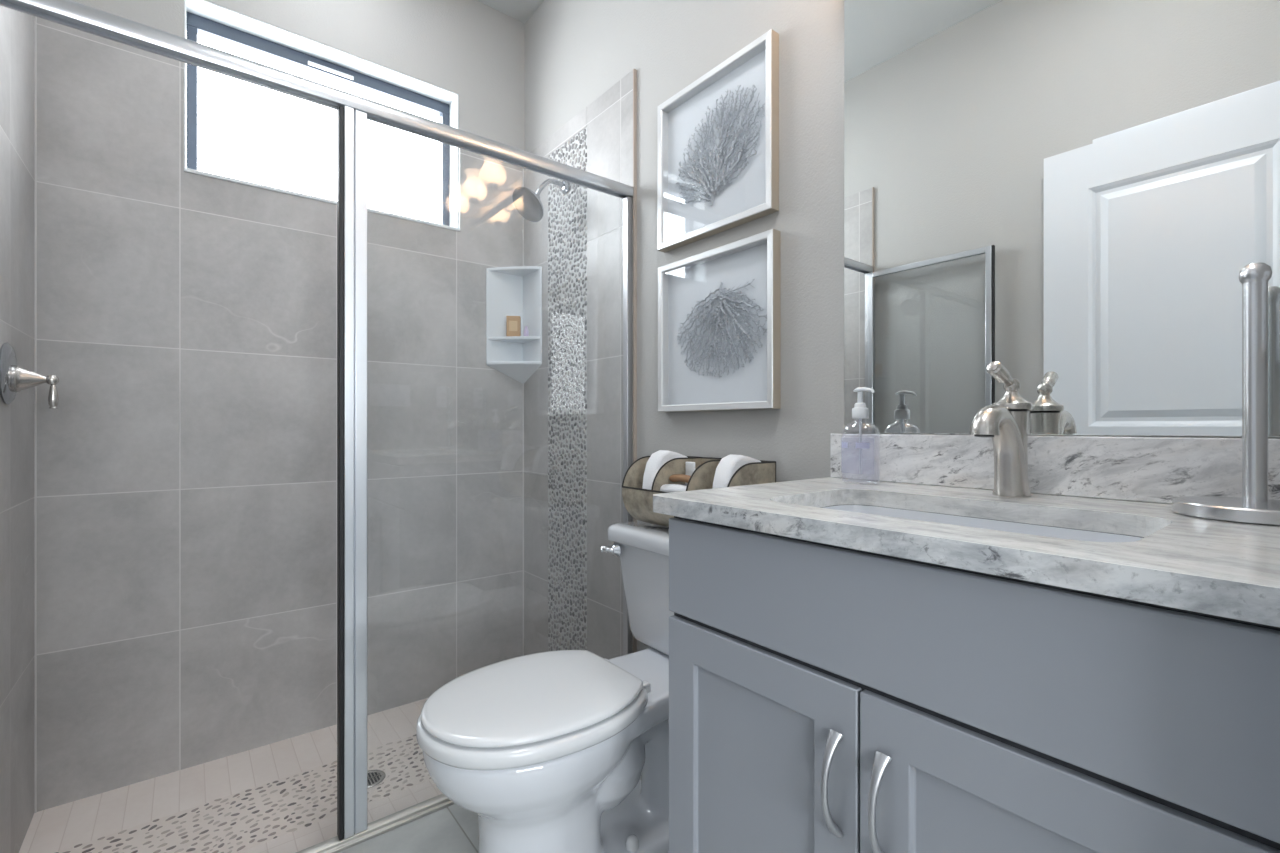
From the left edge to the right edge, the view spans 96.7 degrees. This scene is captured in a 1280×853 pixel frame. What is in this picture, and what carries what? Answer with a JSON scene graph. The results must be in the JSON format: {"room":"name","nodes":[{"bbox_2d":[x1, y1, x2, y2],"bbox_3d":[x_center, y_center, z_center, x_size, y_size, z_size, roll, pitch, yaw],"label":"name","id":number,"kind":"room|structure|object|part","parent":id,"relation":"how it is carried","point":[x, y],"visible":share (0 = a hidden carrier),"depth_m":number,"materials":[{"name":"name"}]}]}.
{"room":"bathroom","nodes":[
{"label":"bathroom","id":0,"kind":"room"},
{"bbox_2d":[19,698,442,852],"bbox_3d":[-0.909,1.188,1.839,1.588,0.125,0.803,0,0,-38],"label":"floor","id":1,"kind":"structure","parent":0,"point":[71,824],"depth_m":1.74,"materials":[{"name":"beige tile"}]},
{"bbox_2d":[55,736,430,852],"bbox_3d":[-0.896,1.127,1.823,1.564,0.005,0.300,0,0,-38],"label":"tile","id":2,"kind":"structure","parent":1,"relation":"in","point":[138,840],"depth_m":1.66,"materials":[{"name":"beige tile"}]},
{"bbox_2d":[56,734,430,852],"bbox_3d":[-0.895,1.123,1.824,1.570,0.002,0.305,0,0,-38],"label":"inlay","id":3,"kind":"object","parent":2,"relation":"on","point":[380,747],"visible":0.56,"depth_m":1.65,"materials":[{"name":"grey stone"}]},
{"bbox_2d":[367,770,385,787],"bbox_3d":[-0.863,1.123,1.812,0.096,0.004,0.096,0,0,-38],"label":"shower drain","id":4,"kind":"object","parent":2,"relation":"on","point":[374,777],"visible":0.62,"depth_m":1.82,"materials":[{"name":"silver metal"}]},
{"bbox_2d":[71,0,524,150],"bbox_3d":[-1.241,-0.312,2.178,1.688,3.125,0.140,0,0,-38],"label":"wall","id":5,"kind":"structure","parent":0,"point":[473,50],"depth_m":2.37,"materials":[{"name":"grey paint"}]},
{"bbox_2d":[37,17,522,811],"bbox_3d":[-1.155,-0.060,2.149,1.564,2.370,0.012,0,0,-38],"label":"tiled wall","id":6,"kind":"structure","parent":5,"relation":"attached to","point":[187,322],"depth_m":1.92,"materials":[{"name":"grey tile"}]},
{"bbox_2d":[35,16,36,812],"bbox_3d":[-1.760,-0.060,1.658,0.004,2.370,0.004,0,0,-38],"label":"trim","id":7,"kind":"structure","parent":6,"relation":"attached to","point":[35,16],"depth_m":1.66,"materials":[{"name":"grey tile"}]},
{"bbox_2d":[523,168,523,655],"bbox_3d":[-0.539,-0.060,2.628,0.004,2.370,0.004,0,0,-38],"label":"trim","id":8,"kind":"structure","parent":6,"relation":"attached to","point":[523,168],"depth_m":2.63,"materials":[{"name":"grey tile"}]},
{"bbox_2d":[186,11,449,225],"bbox_3d":[-1.214,-1.139,2.255,0.925,0.578,0.053,0,0,-38],"label":"window","id":9,"kind":"structure","parent":5,"relation":"in","point":[196,25],"depth_m":2.18,"materials":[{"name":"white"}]},
{"bbox_3d":[-1.210,-1.395,2.230,0.160,0.013,0.009,0,0,-38],"label":"latch rail","id":10,"kind":"part","parent":9,"relation":"part of","materials":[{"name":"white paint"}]},
{"bbox_2d":[184,0,459,230],"bbox_3d":[-1.169,-1.137,2.198,0.925,0.597,0.118,0,0,-38],"label":"trim","id":11,"kind":"structure","parent":5,"relation":"attached to","point":[203,8],"depth_m":2.19,"materials":[{"name":"white paint"}]},
{"bbox_2d":[338,777,640,852],"bbox_3d":[0.180,1.110,-0.365,2.627,0.120,4.004,0,0,-38],"label":"floor","id":12,"kind":"structure","parent":0,"point":[454,828],"depth_m":1.46,"materials":[{"name":"grey tile"}]},
{"bbox_2d":[0,0,632,852],"bbox_3d":[-0.466,0.105,1.282,1.564,1.890,0.620,0,0,-38],"label":"shower door frame","id":13,"kind":"structure","parent":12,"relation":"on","point":[353,111],"depth_m":1.43,"materials":[{"name":"silver metal"}]},
{"bbox_3d":[-0.646,-0.820,1.510,1.564,0.040,0.040,0,0,-38],"label":"header rail","id":14,"kind":"part","parent":13,"relation":"part of","materials":[{"name":"silver metal"}]},
{"bbox_3d":[-0.725,0.114,1.446,0.054,1.828,0.034,0,0,-38],"label":"post","id":15,"kind":"part","parent":13,"relation":"part of","materials":[{"name":"silver metal"}]},
{"bbox_2d":[416,521,673,852],"bbox_3d":[-0.106,0.673,1.404,0.852,0.756,0.506,0,0,-38],"label":"toilet","id":16,"kind":"object","parent":12,"relation":"on","point":[550,751],"visible":0.84,"depth_m":1.25,"materials":[{"name":"white ceramic"}]},
{"bbox_3d":[-0.247,0.633,1.291,0.491,0.034,0.411,0,0,-38],"label":"seat","id":17,"kind":"part","parent":16,"relation":"part of","materials":[{"name":"white plastic"}]},
{"bbox_3d":[-0.248,0.602,1.291,0.473,0.019,0.392,0,0,-38],"label":"lid","id":18,"kind":"part","parent":16,"relation":"part of","materials":[{"name":"white plastic"}]},
{"bbox_3d":[-0.112,0.848,1.399,0.814,0.404,0.392,0,0,-38],"label":"bowl","id":19,"kind":"part","parent":16,"relation":"part of","materials":[{"name":"white ceramic"}]},
{"bbox_3d":[-0.083,0.367,1.696,0.064,0.044,0.035,0,0,12],"label":"flush lever","id":20,"kind":"part","parent":16,"relation":"part of","materials":[{"name":"silver metal"}]},
{"bbox_3d":[0.136,0.319,1.596,0.233,0.047,0.506,0,0,-38],"label":"tank lid","id":21,"kind":"part","parent":16,"relation":"part of","materials":[{"name":"white ceramic"}]},
{"bbox_3d":[0.143,0.494,1.601,0.204,0.308,0.464,0,0,-38],"label":"tank","id":22,"kind":"part","parent":16,"relation":"part of","materials":[{"name":"white ceramic"}]},
{"bbox_2d":[622,456,775,526],"bbox_3d":[0.151,0.192,1.592,0.197,0.203,0.417,0,0,-38],"label":"basket","id":23,"kind":"object","parent":16,"relation":"on","point":[638,502],"visible":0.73,"depth_m":1.60,"materials":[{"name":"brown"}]},
{"bbox_2d":[642,450,686,489],"bbox_3d":[0.089,0.178,1.667,0.178,0.218,0.052,0,0,-38],"label":"hand towel","id":24,"kind":"object","parent":23,"relation":"in","point":[659,458],"visible":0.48,"depth_m":1.62,"materials":[{"name":"white fabric"}]},
{"bbox_2d":[660,484,686,491],"bbox_3d":[0.105,0.178,1.565,0.045,0.038,0.114,0,0,-38],"label":"washcloth","id":25,"kind":"object","parent":23,"relation":"in","point":[667,487],"visible":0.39,"depth_m":1.56,"materials":[{"name":"white fabric"}]},
{"bbox_2d":[685,462,694,483],"bbox_3d":[0.146,0.196,1.645,0.007,0.188,0.038,0,0,-38],"label":"paper packet","id":26,"kind":"object","parent":23,"relation":"in","point":[689,466],"visible":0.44,"depth_m":1.64,"materials":[{"name":"white paper"}]},
{"bbox_2d":[712,454,760,488],"bbox_3d":[0.260,0.179,1.451,0.178,0.216,0.052,0,0,-38],"label":"hand towel","id":27,"kind":"object","parent":23,"relation":"in","point":[728,465],"visible":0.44,"depth_m":1.41,"materials":[{"name":"white fabric"}]},
{"bbox_3d":[0.145,0.180,1.589,0.045,0.038,0.122,0,0,-38],"label":"cloth","id":28,"kind":"object","parent":23,"relation":"in","visible":0},
{"bbox_2d":[669,474,690,482],"bbox_3d":[0.120,0.146,1.591,0.033,0.025,0.086,0,0,-38],"label":"soap bar","id":29,"kind":"object","parent":28,"relation":"on","point":[677,477],"visible":0.77,"depth_m":1.58,"materials":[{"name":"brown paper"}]},
{"bbox_2d":[669,516,1279,852],"bbox_3d":[0.491,0.603,0.878,0.590,0.895,0.760,0,0,-38],"label":"vanity cabinet","id":30,"kind":"object","parent":12,"relation":"on","point":[824,698],"visible":0.95,"depth_m":0.65,"materials":[{"name":"grey paint"}]},
{"bbox_3d":[0.171,0.631,0.876,0.018,0.587,0.364,0,0,-38],"label":"cabinet door","id":31,"kind":"part","parent":30,"relation":"part of","materials":[{"name":"grey paint"}]},
{"bbox_3d":[0.247,0.467,0.739,0.035,0.137,0.021,0,0,-38],"label":"handle","id":32,"kind":"part","parent":30,"relation":"part of","materials":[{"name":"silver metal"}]},
{"bbox_3d":[0.288,0.467,0.689,0.035,0.137,0.021,0,0,-38],"label":"handle","id":33,"kind":"part","parent":30,"relation":"part of","materials":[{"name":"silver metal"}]},
{"bbox_2d":[653,477,1279,626],"bbox_3d":[0.487,0.137,0.891,0.580,0.030,0.786,0,0,-38],"label":"countertop","id":34,"kind":"structure","parent":30,"relation":"on","point":[1231,570],"depth_m":0.65,"materials":[{"name":"white stone"}]},
{"bbox_2d":[841,387,879,483],"bbox_3d":[0.472,0.018,1.221,0.053,0.205,0.080,0,0,-38],"label":"soap bottle","id":35,"kind":"object","parent":34,"relation":"on","point":[860,411],"visible":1,"depth_m":1.22,"materials":[{"name":"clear plastic"}]},
{"bbox_2d":[820,505,1143,541],"bbox_3d":[0.455,0.226,0.854,0.325,0.148,0.520,0,0,-38],"label":"sink","id":36,"kind":"object","parent":34,"relation":"in","point":[1008,526],"visible":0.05,"depth_m":0.93,"materials":[{"name":"white ceramic"}]},
{"bbox_2d":[969,361,1032,497],"bbox_3d":[0.613,0.005,0.968,0.168,0.234,0.062,0,0,-38],"label":"faucet","id":37,"kind":"object","parent":34,"relation":"on","point":[1005,421],"visible":1,"depth_m":0.97,"materials":[{"name":"silver metal"}]},
{"bbox_3d":[0.609,0.042,0.965,0.159,0.156,0.051,0,0,-38],"label":"spout","id":38,"kind":"part","parent":37,"relation":"part of","materials":[{"name":"silver metal"}]},
{"bbox_3d":[0.639,-0.069,0.989,0.100,0.085,0.062,0,0,-38],"label":"lever","id":39,"kind":"part","parent":37,"relation":"part of","materials":[{"name":"silver metal"}]},
{"bbox_2d":[1172,263,1279,525],"bbox_3d":[0.823,-0.049,0.761,0.162,0.341,0.162,0,0,-38],"label":"towel holder","id":40,"kind":"object","parent":34,"relation":"on","point":[1254,507],"visible":1,"depth_m":0.75,"materials":[{"name":"silver metal"}]},
{"bbox_3d":[0.823,-0.205,0.761,0.031,0.027,0.031,0,0,-38],"label":"knob","id":41,"kind":"part","parent":40,"relation":"part of","materials":[{"name":"silver metal"}]},
{"bbox_3d":[0.402,0.631,0.586,0.018,0.587,0.370,0,0,-38],"label":"cabinet door","id":42,"kind":"part","parent":30,"relation":"part of","materials":[{"name":"grey paint"}]},
{"bbox_2d":[477,0,543,23],"bbox_3d":[-0.067,-1.925,0.041,2.747,0.100,4.947,0,0,-38],"label":"ceiling","id":43,"kind":"structure","parent":0,"point":[520,10],"depth_m":2.54,"materials":[{"name":"grey paint"}]},
{"bbox_2d":[525,0,1241,650],"bbox_3d":[0.253,-0.312,1.751,0.120,3.125,2.667,0,0,-38],"label":"wall","id":44,"kind":"structure","parent":0,"point":[576,51],"depth_m":1.60,"materials":[{"name":"grey paint"}]},
{"bbox_2d":[548,127,586,650],"bbox_3d":[-0.302,-0.019,2.333,0.004,2.297,0.310,0,0,-38],"label":"strip","id":45,"kind":"object","parent":44,"relation":"attached to","point":[581,141],"visible":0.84,"depth_m":2.32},
{"bbox_2d":[512,179,568,221],"bbox_3d":[-0.391,-0.913,2.256,0.226,0.205,0.144,0,0,-38],"label":"shower fixture","id":46,"kind":"object","parent":45,"relation":"attached to","point":[528,203],"visible":0.99,"depth_m":2.23,"materials":[{"name":"silver metal"}]},
{"bbox_3d":[-0.364,-0.949,2.284,0.136,0.099,0.018,0,0,-38],"label":"shower arm","id":47,"kind":"part","parent":46,"relation":"part of","materials":[{"name":"silver metal"}]},
{"bbox_2d":[524,70,632,658],"bbox_3d":[-0.281,-0.060,2.316,0.012,2.370,0.839,0,0,-38],"label":"tiled wall","id":48,"kind":"structure","parent":44,"relation":"attached to","point":[608,120],"depth_m":2.16,"materials":[{"name":"grey tile"}]},
{"bbox_2d":[486,266,541,382],"bbox_3d":[-0.555,-0.451,2.505,0.182,0.504,0.178,0,0,-38],"label":"corner shelf","id":49,"kind":"object","parent":48,"relation":"attached to","point":[515,290],"visible":1,"depth_m":2.55,"materials":[{"name":"white ceramic"}]},
{"bbox_2d":[506,316,520,335],"bbox_3d":[-0.559,-0.442,2.516,0.060,0.091,0.029,0,0,-7],"label":"soap box","id":50,"kind":"object","parent":49,"relation":"on","point":[513,323],"visible":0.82,"depth_m":2.50,"materials":[{"name":"beige"}]},
{"bbox_2d":[524,326,528,335],"bbox_3d":[-0.504,-0.419,2.518,0.022,0.047,0.022,0,0,-38],"label":"bottle","id":51,"kind":"object","parent":49,"relation":"on","point":[526,331],"visible":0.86,"depth_m":2.51,"materials":[{"name":"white plastic"}]},
{"bbox_2d":[633,69,636,652],"bbox_3d":[-0.018,-0.098,1.984,0.013,2.295,0.006,0,0,-38],"label":"trim","id":52,"kind":"structure","parent":44,"relation":"attached to","point":[634,70],"depth_m":1.98,"materials":[{"name":"beige tile"}]},
{"bbox_2d":[657,29,778,252],"bbox_3d":[0.212,-0.805,1.677,0.033,0.469,0.461,0,0,-38],"label":"framed picture","id":53,"kind":"object","parent":44,"relation":"attached to","point":[718,136],"visible":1,"depth_m":1.66,"materials":[{"name":"white wood"}]},
{"bbox_2d":[658,229,780,411],"bbox_3d":[0.214,-0.281,1.675,0.033,0.469,0.464,0,0,-38],"label":"framed picture","id":54,"kind":"object","parent":44,"relation":"attached to","point":[719,308],"visible":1,"depth_m":1.66,"materials":[{"name":"white wood"}]},
{"bbox_2d":[830,434,1279,503],"bbox_3d":[0.707,0.069,1.064,0.020,0.104,0.782,0,0,-38],"label":"backsplash","id":55,"kind":"structure","parent":44,"relation":"attached to","point":[1141,469],"depth_m":0.98,"materials":[{"name":"white stone"}]},
{"bbox_2d":[844,0,1279,437],"bbox_3d":[0.721,-0.530,1.060,0.006,1.092,0.754,0,0,-38],"label":"wall mirror","id":56,"kind":"object","parent":44,"relation":"attached to","point":[1074,197],"visible":0.82,"depth_m":1.01,"materials":[{"name":"white mirror"}]},
{"bbox_3d":[-1.085,-0.312,0.688,0.120,3.125,2.667,0,0,-38],"label":"wall","id":57,"kind":"structure","parent":0,"visible":0},
{"bbox_2d":[0,6,34,852],"bbox_3d":[-1.514,-0.060,1.335,0.012,2.370,0.839,0,0,-38],"label":"tiled wall","id":58,"kind":"structure","parent":57,"relation":"attached to","point":[17,28],"depth_m":1.50,"materials":[{"name":"grey tile"}]},
{"bbox_2d":[0,342,58,408],"bbox_3d":[-1.516,-0.125,1.421,0.092,0.162,0.152,0,0,-38],"label":"shower valve","id":59,"kind":"object","parent":58,"relation":"attached to","point":[14,378],"visible":1,"depth_m":1.39,"materials":[{"name":"silver metal"}]},
{"bbox_3d":[-1.546,-0.130,1.396,0.014,0.152,0.152,0,0,-38],"label":"wall plate","id":60,"kind":"part","parent":59,"relation":"part of","materials":[{"name":"silver metal"}]},
{"bbox_3d":[-1.512,-0.098,1.424,0.082,0.107,0.066,0,0,-38],"label":"lever handle","id":61,"kind":"part","parent":59,"relation":"part of","materials":[{"name":"silver metal"}]}
]}

